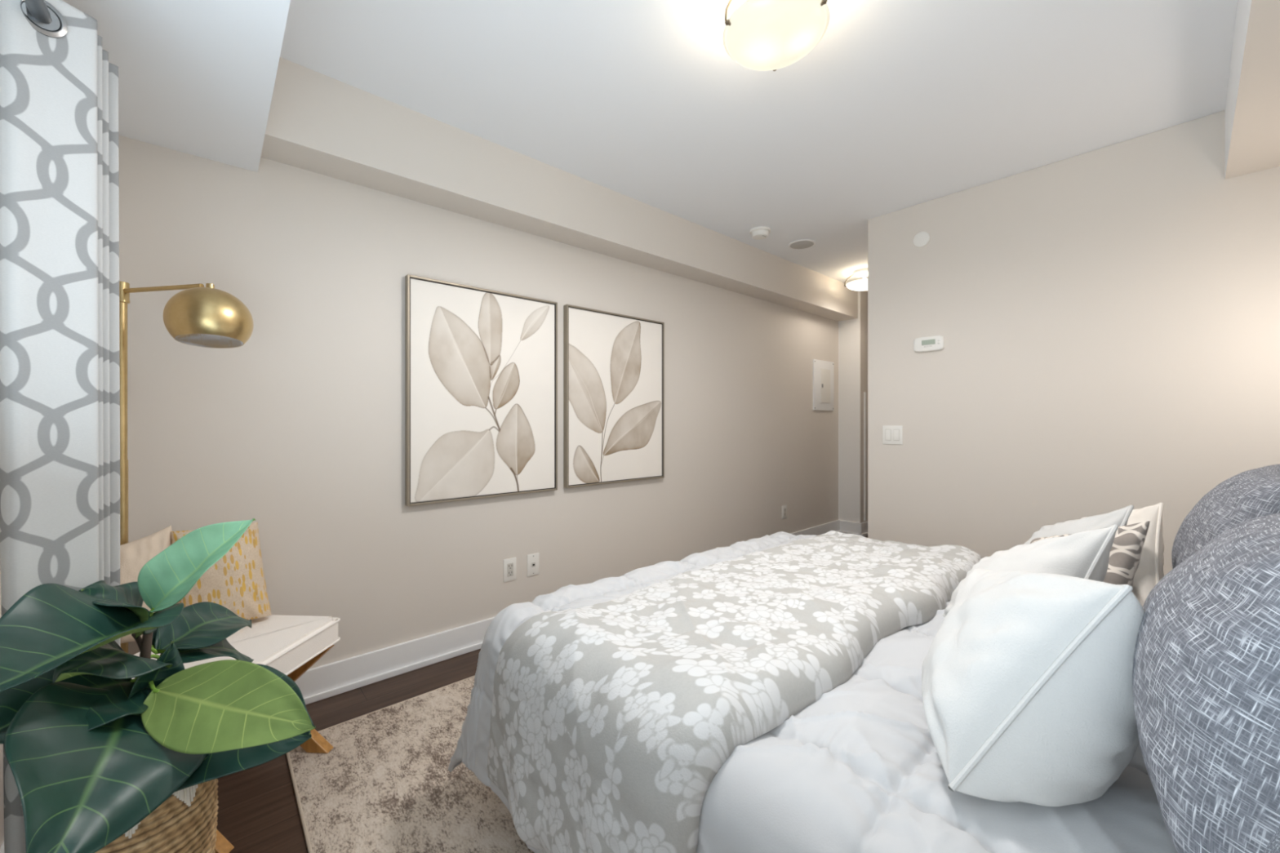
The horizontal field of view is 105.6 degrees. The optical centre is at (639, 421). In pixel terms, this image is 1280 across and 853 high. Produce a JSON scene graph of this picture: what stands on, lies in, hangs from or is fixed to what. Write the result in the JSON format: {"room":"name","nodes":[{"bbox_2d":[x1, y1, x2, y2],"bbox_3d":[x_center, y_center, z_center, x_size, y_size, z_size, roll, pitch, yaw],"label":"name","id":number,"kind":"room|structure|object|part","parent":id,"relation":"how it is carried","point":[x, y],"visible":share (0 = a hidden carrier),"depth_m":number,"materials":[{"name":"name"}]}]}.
{"room":"bedroom","nodes":[
{"label":"bedroom","id":0,"kind":"room"},
{"bbox_2d":[0,573,4,847],"bbox_3d":[-0.914,-0.084,0.414,0.100,2.368,2.752,0,0,-42],"label":"wall window","id":1,"kind":"structure","parent":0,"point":[2,802],"depth_m":1.12,"materials":[{"name":"beige paint"}]},
{"bbox_2d":[0,840,4,852],"bbox_3d":[-0.870,1.037,0.460,0.026,0.126,2.682,0,0,-42],"label":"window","id":2,"kind":"structure","parent":1,"relation":"attached to","point":[2,848],"depth_m":1.11,"materials":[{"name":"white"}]},
{"bbox_2d":[24,0,52,24],"bbox_3d":[-0.662,-0.707,0.322,0.151,0.070,2.140,0,0,-42],"label":"curtain rod","id":3,"kind":"object","parent":1,"relation":"attached to","point":[38,9],"visible":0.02,"depth_m":0.84,"materials":[{"name":"grey metal"}]},
{"bbox_2d":[0,0,120,852],"bbox_3d":[-1.119,0.149,0.942,0.133,1.842,0.220,0,0,-42],"label":"curtain","id":4,"kind":"object","parent":3,"relation":"hanging from","point":[60,347],"visible":0.73,"depth_m":0.88,"materials":[{"name":"white fabric"}]},
{"bbox_2d":[118,135,838,669],"bbox_3d":[0.015,-0.084,3.141,5.105,2.368,0.100,0,0,-42],"label":"wall","id":5,"kind":"structure","parent":0,"point":[297,429],"depth_m":2.07,"materials":[{"name":"beige paint"}]},
{"bbox_2d":[62,0,290,172],"bbox_3d":[-0.692,-1.096,0.610,0.492,0.344,2.752,0,0,-42],"label":"ceiling","id":6,"kind":"structure","parent":5,"relation":"attached to","point":[197,77],"depth_m":1.27,"materials":[{"name":"white paint"}]},
{"bbox_2d":[404,274,557,506],"bbox_3d":[-0.740,-0.134,2.380,0.760,1.012,0.036,0,0,-42],"label":"framed print","id":7,"kind":"object","parent":5,"relation":"attached to","point":[481,364],"visible":1,"depth_m":2.33,"materials":[{"name":"beige paper"}]},
{"bbox_2d":[503,557,516,582],"bbox_3d":[-0.661,0.756,2.470,0.070,0.114,0.009,0,0,-42],"label":"wall outlet","id":8,"kind":"object","parent":5,"relation":"attached to","point":[509,564],"visible":1,"depth_m":2.47,"materials":[{"name":"white plastic"}]},
{"bbox_2d":[506,562,513,577],"bbox_3d":[-0.659,0.756,2.468,0.033,0.066,0.003,0,0,-42],"label":"receptacle","id":9,"kind":"object","parent":8,"relation":"attached to","point":[509,565],"depth_m":2.47,"materials":[{"name":"white plastic"}]},
{"bbox_2d":[527,552,538,576],"bbox_3d":[-0.562,0.756,2.558,0.070,0.114,0.009,0,0,-42],"label":"data jack","id":10,"kind":"object","parent":5,"relation":"attached to","point":[532,559],"visible":1,"depth_m":2.55,"materials":[{"name":"white plastic"}]},
{"bbox_2d":[260,57,857,321],"bbox_3d":[0.334,-1.126,3.227,4.513,0.284,0.194,0,0,-42],"label":"ceiling beam","id":11,"kind":"structure","parent":5,"relation":"attached to","point":[317,122],"depth_m":2.24,"materials":[{"name":"beige paint"}]},
{"bbox_2d":[294,520,867,704],"bbox_3d":[0.748,1.037,3.561,6.560,0.126,0.243,0,0,-42],"label":"baseboard","id":12,"kind":"structure","parent":5,"relation":"attached to","point":[317,683],"depth_m":2.11,"materials":[{"name":"white"}]},
{"bbox_2d":[563,304,664,488],"bbox_3d":[-0.132,-0.136,2.918,0.746,1.008,0.036,0,0,-42],"label":"framed print","id":13,"kind":"object","parent":5,"relation":"attached to","point":[614,363],"visible":1,"depth_m":2.88,"materials":[{"name":"beige paper"}]},
{"bbox_2d":[782,505,786,519],"bbox_3d":[1.235,0.778,4.148,0.070,0.114,0.009,0,0,-42],"label":"wall outlet","id":14,"kind":"object","parent":5,"relation":"attached to","point":[784,507],"visible":1,"depth_m":4.14,"materials":[{"name":"white plastic"}]},
{"bbox_2d":[813,359,834,410],"bbox_3d":[1.738,-0.335,4.582,0.380,0.470,0.026,0,0,-42],"label":"breaker panel","id":15,"kind":"object","parent":5,"relation":"attached to","point":[823,371],"visible":1,"depth_m":4.56,"materials":[{"name":"white metal"}]},
{"bbox_3d":[1.752,-0.330,4.588,0.180,0.320,0.007,0,0,-42],"label":"door","id":16,"kind":"part","parent":15,"relation":"part of","materials":[{"name":"white plastic"}]},
{"bbox_2d":[216,535,867,852],"bbox_3d":[1.579,1.150,2.621,6.760,0.100,2.952,0,0,-42],"label":"floor","id":17,"kind":"structure","parent":0,"point":[258,811],"depth_m":1.49,"materials":[{"name":"brown wood"}]},
{"bbox_2d":[94,778,218,852],"bbox_3d":[-0.906,0.854,0.876,0.227,0.491,0.226,0,0,-42],"label":"basket","id":18,"kind":"object","parent":17,"relation":"on","point":[186,822],"visible":0.25,"depth_m":0.85,"materials":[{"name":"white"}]},
{"bbox_2d":[0,518,315,852],"bbox_3d":[-0.879,0.655,0.900,0.429,0.886,0.518,0,0,-42],"label":"potted plant","id":19,"kind":"object","parent":18,"relation":"in","point":[92,749],"visible":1,"depth_m":0.83,"materials":[{"name":"green plant"}]},
{"bbox_3d":[-0.986,0.436,0.956,0.045,0.035,0.010,0,0,25],"label":"stem","id":20,"kind":"part","parent":19,"relation":"part of","materials":[{"name":"brown plant"}]},
{"bbox_3d":[-0.939,0.527,0.921,0.024,0.271,0.097,0,0,-44],"label":"stem","id":21,"kind":"part","parent":19,"relation":"part of","materials":[{"name":"brown plant"}]},
{"bbox_2d":[119,280,253,653],"bbox_3d":[-1.442,0.337,1.475,0.522,1.527,0.211,0,0,7],"label":"floor lamp","id":22,"kind":"object","parent":17,"relation":"on","point":[198,315],"visible":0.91,"depth_m":1.43,"materials":[{"name":"gold metal"}]},
{"bbox_3d":[-1.472,-0.402,1.475,0.334,0.016,0.014,0,0,9],"label":"arm","id":23,"kind":"part","parent":22,"relation":"part of","materials":[{"name":"gold metal"}]},
{"bbox_3d":[-1.284,-0.311,1.450,0.202,0.170,0.202,0,0,-42],"label":"lamp shade","id":24,"kind":"part","parent":22,"relation":"part of","materials":[{"name":"gold metal"}]},
{"bbox_2d":[132,614,340,852],"bbox_3d":[-1.262,0.887,1.452,0.459,0.424,0.507,0,0,3],"label":"stool","id":25,"kind":"object","parent":17,"relation":"on","point":[291,645],"visible":0.26,"depth_m":1.54,"materials":[{"name":"white fabric"}]},
{"bbox_2d":[120,524,177,643],"bbox_3d":[-1.520,0.500,1.483,0.132,0.331,0.197,0,0,37],"label":"cushion","id":26,"kind":"object","parent":25,"relation":"on","point":[135,554],"visible":0.23,"depth_m":1.46,"materials":[{"name":"beige fabric"}]},
{"bbox_2d":[170,521,271,619],"bbox_3d":[-1.377,0.507,1.603,0.207,0.311,0.229,0,0,34],"label":"cushion","id":27,"kind":"object","parent":25,"relation":"on","point":[236,582],"visible":0.56,"depth_m":1.57,"materials":[{"name":"beige fabric"}]},
{"bbox_3d":[-1.265,0.930,1.250,0.438,0.337,0.032,0,0,3],"label":"leg","id":28,"kind":"part","parent":25,"relation":"part of","materials":[{"name":"brown wood"}]},
{"bbox_2d":[132,614,337,679],"bbox_3d":[-1.262,0.719,1.452,0.420,0.087,0.500,0,0,3],"label":"seat cushion","id":29,"kind":"object","parent":25,"relation":"on","point":[283,643],"depth_m":1.53,"materials":[{"name":"white fabric"}]},
{"bbox_3d":[-1.260,0.930,1.653,0.438,0.337,0.032,0,0,3],"label":"leg","id":30,"kind":"part","parent":25,"relation":"part of","materials":[{"name":"brown wood"}]},
{"bbox_3d":[-1.242,0.926,1.619,0.439,0.328,0.032,0,0,3],"label":"leg","id":31,"kind":"part","parent":25,"relation":"part of","materials":[{"name":"brown wood"}]},
{"bbox_2d":[285,675,534,852],"bbox_3d":[0.511,1.095,1.540,2.435,0.010,2.432,0,0,-42],"label":"area rug","id":32,"kind":"object","parent":17,"relation":"on","point":[385,784],"visible":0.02,"depth_m":1.44,"materials":[{"name":"beige carpet"}]},
{"bbox_3d":[0.703,0.535,1.186,1.535,1.110,1.725,0,0,-42],"label":"bed","id":33,"kind":"object","parent":32,"relation":"on","visible":0},
{"bbox_2d":[448,531,1177,852],"bbox_3d":[0.646,0.741,1.270,1.650,0.506,1.751,0,0,-42],"label":"comforter","id":34,"kind":"object","parent":33,"relation":"on","point":[860,769],"visible":0.2,"depth_m":0.71,"materials":[{"name":"grey fabric"}]},
{"bbox_2d":[486,530,982,852],"bbox_3d":[0.445,0.667,1.468,1.658,0.454,0.726,0,0,-42],"label":"duvet","id":35,"kind":"object","parent":34,"relation":"on","point":[613,722],"visible":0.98,"depth_m":1.00,"materials":[{"name":"grey fabric"}]},
{"bbox_2d":[942,524,1118,617],"bbox_3d":[0.824,0.345,1.048,0.227,0.286,0.394,0,0,1],"label":"throw pillow","id":36,"kind":"object","parent":34,"relation":"on","point":[1083,554],"visible":0.34,"depth_m":0.97,"materials":[{"name":"white fabric"}]},
{"bbox_2d":[921,568,1144,806],"bbox_3d":[0.625,0.354,0.768,0.494,0.287,0.284,0,0,-42],"label":"throw pillow","id":37,"kind":"object","parent":34,"relation":"on","point":[1027,692],"visible":0.97,"depth_m":0.64,"materials":[{"name":"white fabric"}]},
{"bbox_2d":[1023,505,1133,544],"bbox_3d":[1.195,0.350,1.356,0.158,0.268,0.353,0,0,2],"label":"throw pillow","id":38,"kind":"object","parent":34,"relation":"on","point":[1120,517],"visible":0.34,"depth_m":1.31,"materials":[{"name":"white fabric"}]},
{"bbox_2d":[1030,520,1150,586],"bbox_3d":[1.060,0.350,1.209,0.183,0.265,0.492,0,0,8],"label":"throw pillow","id":39,"kind":"object","parent":34,"relation":"on","point":[1125,554],"visible":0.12,"depth_m":1.06,"materials":[{"name":"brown fabric"}]},
{"bbox_2d":[1076,502,1164,606],"bbox_3d":[1.340,0.354,1.338,0.185,0.261,0.374,0,0,2],"label":"throw pillow","id":40,"kind":"object","parent":34,"relation":"on","point":[1149,571],"visible":0.27,"depth_m":1.26,"materials":[{"name":"white fabric"}]},
{"bbox_2d":[1132,512,1279,852],"bbox_3d":[0.775,0.280,0.591,0.608,0.360,0.240,0,0,-36],"label":"pillow sham","id":41,"kind":"object","parent":34,"relation":"on","point":[1206,670],"visible":0.99,"depth_m":0.47,"materials":[{"name":"grey fabric"}]},
{"bbox_2d":[1171,463,1279,568],"bbox_3d":[1.310,0.279,1.025,0.640,0.360,0.252,0,0,-42],"label":"pillow sham","id":42,"kind":"object","parent":34,"relation":"on","point":[1251,494],"visible":0.39,"depth_m":0.94,"materials":[{"name":"grey fabric"}]},
{"bbox_2d":[280,0,1237,291],"bbox_3d":[1.579,-1.318,2.621,6.760,0.100,2.952,0,0,-42],"label":"ceiling","id":43,"kind":"structure","parent":0,"point":[899,104],"depth_m":1.83,"materials":[{"name":"white paint"}]},
{"bbox_2d":[749,226,770,239],"bbox_3d":[0.799,-1.244,3.231,0.136,0.048,0.136,0,0,-42],"label":"smoke detector","id":44,"kind":"object","parent":43,"relation":"attached to","point":[761,233],"visible":1,"depth_m":3.19,"materials":[{"name":"white plastic"}]},
{"bbox_2d":[722,0,829,71],"bbox_3d":[0.397,-1.178,1.418,0.300,0.180,0.308,0,0,-42],"label":"ceiling light","id":45,"kind":"object","parent":43,"relation":"attached to","point":[758,35],"visible":1,"depth_m":1.38,"materials":[{"name":"white glass"}]},
{"bbox_2d":[788,239,815,248],"bbox_3d":[1.160,-1.264,3.481,0.184,0.008,0.184,0,0,-42],"label":"ceiling speaker","id":46,"kind":"object","parent":43,"relation":"attached to","point":[805,243],"visible":1,"depth_m":3.47,"materials":[{"name":"white plastic"}]},
{"bbox_2d":[844,267,867,291],"bbox_3d":[1.900,-1.190,4.105,0.306,0.157,0.300,0,0,-42],"label":"ceiling light","id":47,"kind":"object","parent":43,"relation":"attached to","point":[859,285],"visible":0.6,"depth_m":4.06,"materials":[{"name":"white glass"}]},
{"bbox_3d":[1.897,-1.139,4.103,0.286,0.057,0.286,0,0,-42],"label":"lamp shade","id":48,"kind":"part","parent":47,"relation":"part of","materials":[{"name":"white glass"}]},
{"bbox_2d":[838,290,867,523],"bbox_3d":[2.580,-0.084,5.266,1.555,2.368,0.317,0,0,-42],"label":"wall","id":49,"kind":"structure","parent":0,"point":[852,333],"depth_m":4.70,"materials":[{"name":"beige paint"}]},
{"bbox_2d":[863,391,866,520],"bbox_3d":[2.173,0.340,4.686,0.025,1.240,0.012,0,0,-42],"label":"trim","id":50,"kind":"structure","parent":49,"relation":"attached to","point":[864,393],"depth_m":4.68,"materials":[{"name":"white"}]},
{"bbox_2d":[867,110,1279,575],"bbox_3d":[3.223,-0.084,3.372,3.104,2.368,1.898,0,0,-42],"label":"wall","id":51,"kind":"structure","parent":0,"point":[1108,318],"depth_m":2.32,"materials":[{"name":"beige paint"}]},
{"bbox_2d":[882,425,902,444],"bbox_3d":[1.527,0.084,2.938,0.010,0.114,0.114,0,0,-42],"label":"light switch","id":52,"kind":"object","parent":51,"relation":"attached to","point":[891,434],"visible":1,"depth_m":2.94,"materials":[{"name":"white plastic"}]},
{"bbox_3d":[1.510,0.084,2.955,0.002,0.069,0.035,0,0,-42],"label":"rocker frame","id":53,"kind":"part","parent":52,"relation":"part of","materials":[{"name":"grey plastic"}]},
{"bbox_3d":[1.542,0.084,2.919,0.002,0.069,0.035,0,0,-42],"label":"rocker frame","id":54,"kind":"part","parent":52,"relation":"part of","materials":[{"name":"grey plastic"}]},
{"bbox_2d":[913,231,929,247],"bbox_3d":[1.633,-1.056,2.820,0.008,0.086,0.086,0,0,-42],"label":"sprinkler cover","id":55,"kind":"object","parent":51,"relation":"attached to","point":[922,238],"visible":1,"depth_m":2.82,"materials":[{"name":"white plastic"}]},
{"bbox_2d":[913,335,944,352],"bbox_3d":[1.654,-0.442,2.783,0.026,0.086,0.158,0,0,-42],"label":"thermostat","id":56,"kind":"object","parent":51,"relation":"attached to","point":[935,343],"visible":1,"depth_m":2.77,"materials":[{"name":"white plastic"}]},
{"bbox_2d":[1224,0,1279,179],"bbox_3d":[1.393,-1.127,0.861,2.964,0.283,0.362,0,0,-42],"label":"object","id":57,"kind":"structure","parent":51,"relation":"attached to","point":[1252,104],"depth_m":1.50,"materials":[{"name":"beige paint"}]}
]}

